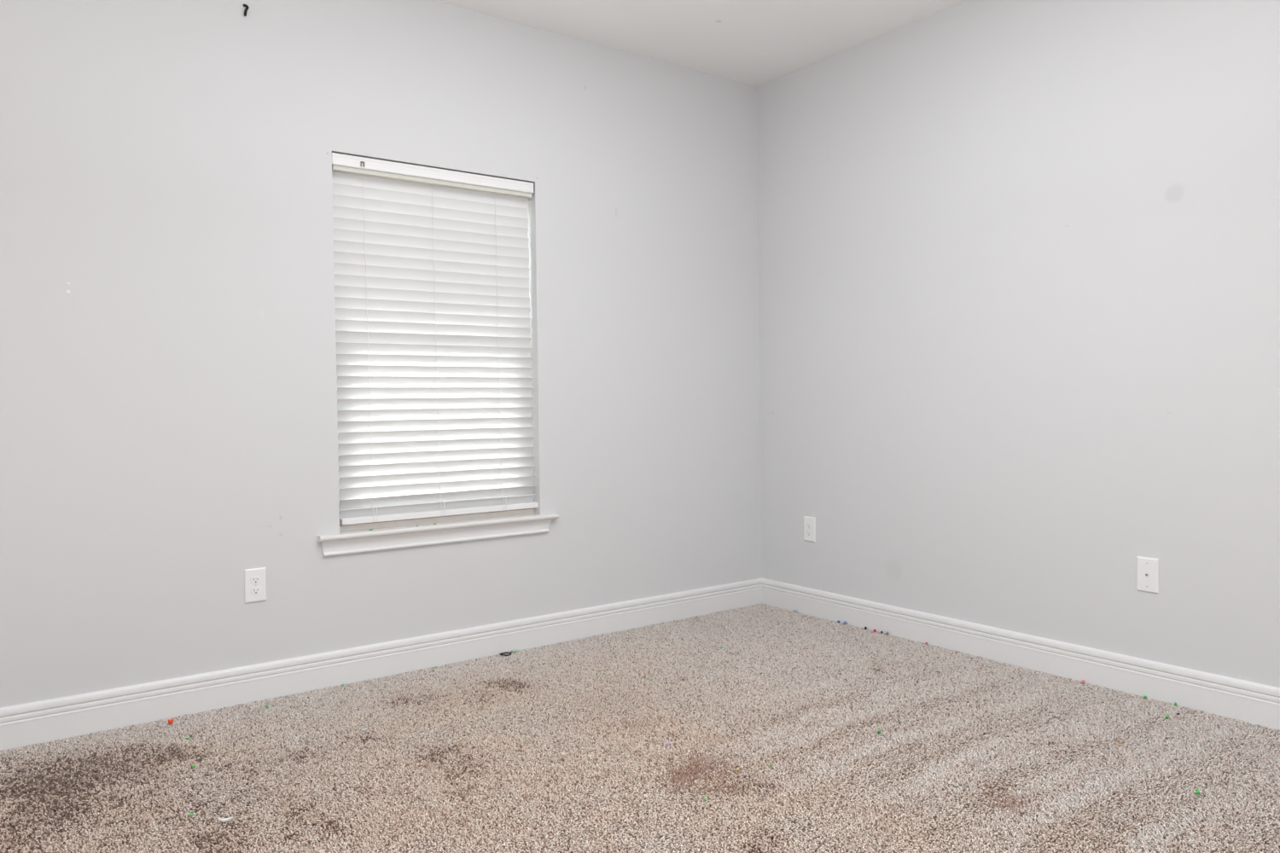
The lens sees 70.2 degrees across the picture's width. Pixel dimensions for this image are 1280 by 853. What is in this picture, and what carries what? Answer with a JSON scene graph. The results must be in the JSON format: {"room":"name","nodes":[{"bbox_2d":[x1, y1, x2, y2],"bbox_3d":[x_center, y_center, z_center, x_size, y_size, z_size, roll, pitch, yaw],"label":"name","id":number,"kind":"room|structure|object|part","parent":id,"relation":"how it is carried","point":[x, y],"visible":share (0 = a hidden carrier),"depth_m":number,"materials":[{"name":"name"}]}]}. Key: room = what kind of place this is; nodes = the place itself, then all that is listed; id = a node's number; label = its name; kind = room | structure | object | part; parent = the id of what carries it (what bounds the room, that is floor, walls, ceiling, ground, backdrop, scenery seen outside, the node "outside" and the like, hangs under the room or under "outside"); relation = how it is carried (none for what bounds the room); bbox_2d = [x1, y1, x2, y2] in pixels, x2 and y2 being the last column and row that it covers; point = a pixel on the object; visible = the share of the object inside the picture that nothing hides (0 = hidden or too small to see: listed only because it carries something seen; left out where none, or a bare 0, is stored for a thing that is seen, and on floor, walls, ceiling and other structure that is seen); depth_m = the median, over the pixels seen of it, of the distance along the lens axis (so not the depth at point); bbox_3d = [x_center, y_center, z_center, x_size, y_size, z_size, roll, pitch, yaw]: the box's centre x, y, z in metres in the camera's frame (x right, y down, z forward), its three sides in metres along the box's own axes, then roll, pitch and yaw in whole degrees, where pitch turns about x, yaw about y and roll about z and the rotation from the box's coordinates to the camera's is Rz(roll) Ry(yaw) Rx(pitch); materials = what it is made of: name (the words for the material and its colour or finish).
{"room":"empty bedroom","nodes":[
{"label":"empty bedroom","id":0,"kind":"room"},
{"bbox_2d":[0,0,762,708],"bbox_3d":[-1.904,-0.323,3.069,6.480,2.990,0.140,-2,2,-36],"label":"wall","id":1,"kind":"structure","parent":0,"point":[169,427],"depth_m":3.42,"materials":[{"name":"grey paint"}]},
{"bbox_2d":[242,3,249,16],"bbox_3d":[-1.429,-1.511,3.300,0.019,0.045,0.015,-2,2,-36],"label":"wall hook","id":2,"kind":"object","parent":1,"relation":"attached to","point":[243,4],"visible":1,"depth_m":3.30,"materials":[{"name":"black metal"}]},
{"bbox_2d":[244,567,266,603],"bbox_3d":[-1.416,0.585,3.350,0.075,0.124,0.009,-2,2,-36],"label":"wall outlet","id":3,"kind":"object","parent":1,"relation":"attached to","point":[255,578],"visible":1,"depth_m":3.35,"materials":[{"name":"white plastic"}]},
{"bbox_2d":[250,576,260,584],"bbox_3d":[-1.414,0.565,3.348,0.034,0.027,0.002,-2,2,-36],"label":"receptacle","id":4,"kind":"object","parent":3,"relation":"attached to","point":[254,579],"depth_m":3.35,"materials":[{"name":"white plastic"}]},
{"bbox_2d":[250,587,261,594],"bbox_3d":[-1.414,0.604,3.349,0.034,0.027,0.002,-2,2,-36],"label":"receptacle","id":5,"kind":"object","parent":3,"relation":"attached to","point":[254,590],"depth_m":3.35,"materials":[{"name":"white plastic"}]},
{"bbox_2d":[0,577,762,750],"bbox_3d":[-1.842,0.972,3.041,6.200,0.161,0.015,-2,2,-36],"label":"baseboard","id":6,"kind":"structure","parent":1,"relation":"attached to","point":[41,722],"depth_m":3.51,"materials":[{"name":"white paint"}]},
{"bbox_2d":[317,377,558,556],"bbox_3d":[-0.848,-0.294,3.823,1.057,1.558,0.174,-2,2,-36],"label":"window","id":7,"kind":"structure","parent":1,"relation":"in","point":[404,533],"depth_m":3.76,"materials":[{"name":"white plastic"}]},
{"bbox_3d":[-0.882,-0.336,3.871,0.894,1.477,0.050,-2,2,-36],"label":"frame","id":8,"kind":"part","parent":7,"relation":"part of","materials":[{"name":"white plastic"}]},
{"bbox_2d":[331,152,537,525],"bbox_3d":[-0.834,-0.344,3.813,0.902,1.445,0.092,-2,2,-36],"label":"window blind","id":9,"kind":"object","parent":7,"relation":"attached to","point":[432,299],"visible":0.97,"depth_m":3.79,"materials":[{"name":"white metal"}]},
{"bbox_3d":[-1.079,-0.315,3.620,0.009,1.402,0.023,-2,2,-36],"label":"ladder cord","id":10,"kind":"part","parent":9,"relation":"part of","materials":[{"name":"white fabric"}]},
{"bbox_3d":[-0.845,-0.322,3.792,0.009,1.402,0.023,-2,2,-36],"label":"ladder cord","id":11,"kind":"part","parent":9,"relation":"part of","materials":[{"name":"white fabric"}]},
{"bbox_3d":[-0.823,0.363,3.842,0.887,0.024,0.053,-2,2,-36],"label":"rail","id":12,"kind":"part","parent":9,"relation":"part of","materials":[{"name":"white plastic"}]},
{"bbox_3d":[-0.612,-0.329,3.963,0.009,1.402,0.023,-2,2,-36],"label":"ladder cord","id":13,"kind":"part","parent":9,"relation":"part of","materials":[{"name":"white fabric"}]},
{"bbox_3d":[-0.840,0.415,3.841,1.057,0.022,0.174,-2,2,-36],"label":"sill","id":14,"kind":"part","parent":7,"relation":"part of","materials":[{"name":"white paint"}]},
{"bbox_2d":[3,613,1279,852],"bbox_3d":[-0.011,1.146,0.551,6.200,0.140,6.200,-2,2,-36],"label":"floor","id":15,"kind":"structure","parent":0,"point":[761,613],"depth_m":2.46,"materials":[{"name":"beige carpet"}]},
{"bbox_2d":[0,603,1279,852],"bbox_3d":[-0.009,1.021,2.426,3.945,0.011,3.148,-2,2,-36],"label":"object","id":16,"kind":"structure","parent":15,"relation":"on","point":[757,644],"depth_m":2.73,"materials":[{"name":"beige carpet"}]},
{"bbox_2d":[168,718,173,723],"bbox_3d":[-1.605,1.008,3.111,0.016,0.021,0.017,-1,2,-14],"label":"scrap","id":17,"kind":"object","parent":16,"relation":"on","point":[170,721],"visible":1,"depth_m":3.10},
{"bbox_2d":[217,816,232,822],"bbox_3d":[-1.081,1.026,2.373,0.036,0.012,0.013,-1,2,-22],"label":"paper scrap","id":18,"kind":"object","parent":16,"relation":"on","point":[231,817],"visible":1,"depth_m":2.37,"materials":[{"name":"white paper"}]},
{"bbox_2d":[499,651,511,656],"bbox_3d":[-0.580,0.980,3.918,0.050,0.008,0.043,-1,2,1],"label":"tie","id":19,"kind":"object","parent":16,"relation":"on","point":[506,652],"visible":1,"depth_m":3.91,"materials":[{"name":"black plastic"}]},
{"bbox_2d":[434,0,966,87],"bbox_3d":[-0.046,-1.722,0.475,6.200,0.100,6.200,-2,2,-36],"label":"ceiling","id":20,"kind":"structure","parent":0,"point":[755,43],"depth_m":4.01,"materials":[{"name":"white paint"}]},
{"bbox_2d":[756,0,1279,687],"bbox_3d":[2.569,-0.358,2.331,0.140,2.990,6.340,-2,2,-36],"label":"wall","id":21,"kind":"structure","parent":0,"point":[1019,260],"depth_m":3.58,"materials":[{"name":"grey paint"}]},
{"bbox_2d":[803,516,815,542],"bbox_3d":[0.854,0.517,4.582,0.009,0.124,0.075,-2,2,-36],"label":"wall outlet","id":22,"kind":"object","parent":21,"relation":"attached to","point":[809,522],"visible":1,"depth_m":4.58,"materials":[{"name":"white plastic"}]},
{"bbox_2d":[806,530,811,535],"bbox_3d":[0.852,0.537,4.581,0.002,0.027,0.034,-2,2,-36],"label":"receptacle","id":23,"kind":"object","parent":22,"relation":"attached to","point":[808,532],"depth_m":4.58,"materials":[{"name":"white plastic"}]},
{"bbox_2d":[806,523,811,528],"bbox_3d":[0.851,0.498,4.580,0.002,0.027,0.034,-2,2,-36],"label":"receptacle","id":24,"kind":"object","parent":22,"relation":"attached to","point":[808,525],"depth_m":4.58,"materials":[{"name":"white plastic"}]},
{"bbox_2d":[761,578,1279,730],"bbox_3d":[2.481,0.937,2.376,0.015,0.161,6.200,-2,2,-36],"label":"baseboard","id":25,"kind":"structure","parent":21,"relation":"attached to","point":[1253,703],"depth_m":3.55,"materials":[{"name":"white paint"}]},
{"bbox_2d":[1136,556,1158,593],"bbox_3d":[1.819,0.532,3.263,0.012,0.124,0.075,-2,2,-36],"label":"outlet","id":26,"kind":"object","parent":21,"relation":"attached to","point":[1147,568],"visible":1,"depth_m":3.26,"materials":[{"name":"white plastic"}]},
{"label":"outside","id":27,"kind":"structure","parent":0,"visible":0},
{"bbox_2d":[351,474,511,499],"bbox_3d":[-7.508,1.262,12.642,24.000,0.150,21.840,-2,2,-36],"label":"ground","id":28,"kind":"structure","parent":27,"point":[384,474],"depth_m":14.58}
]}

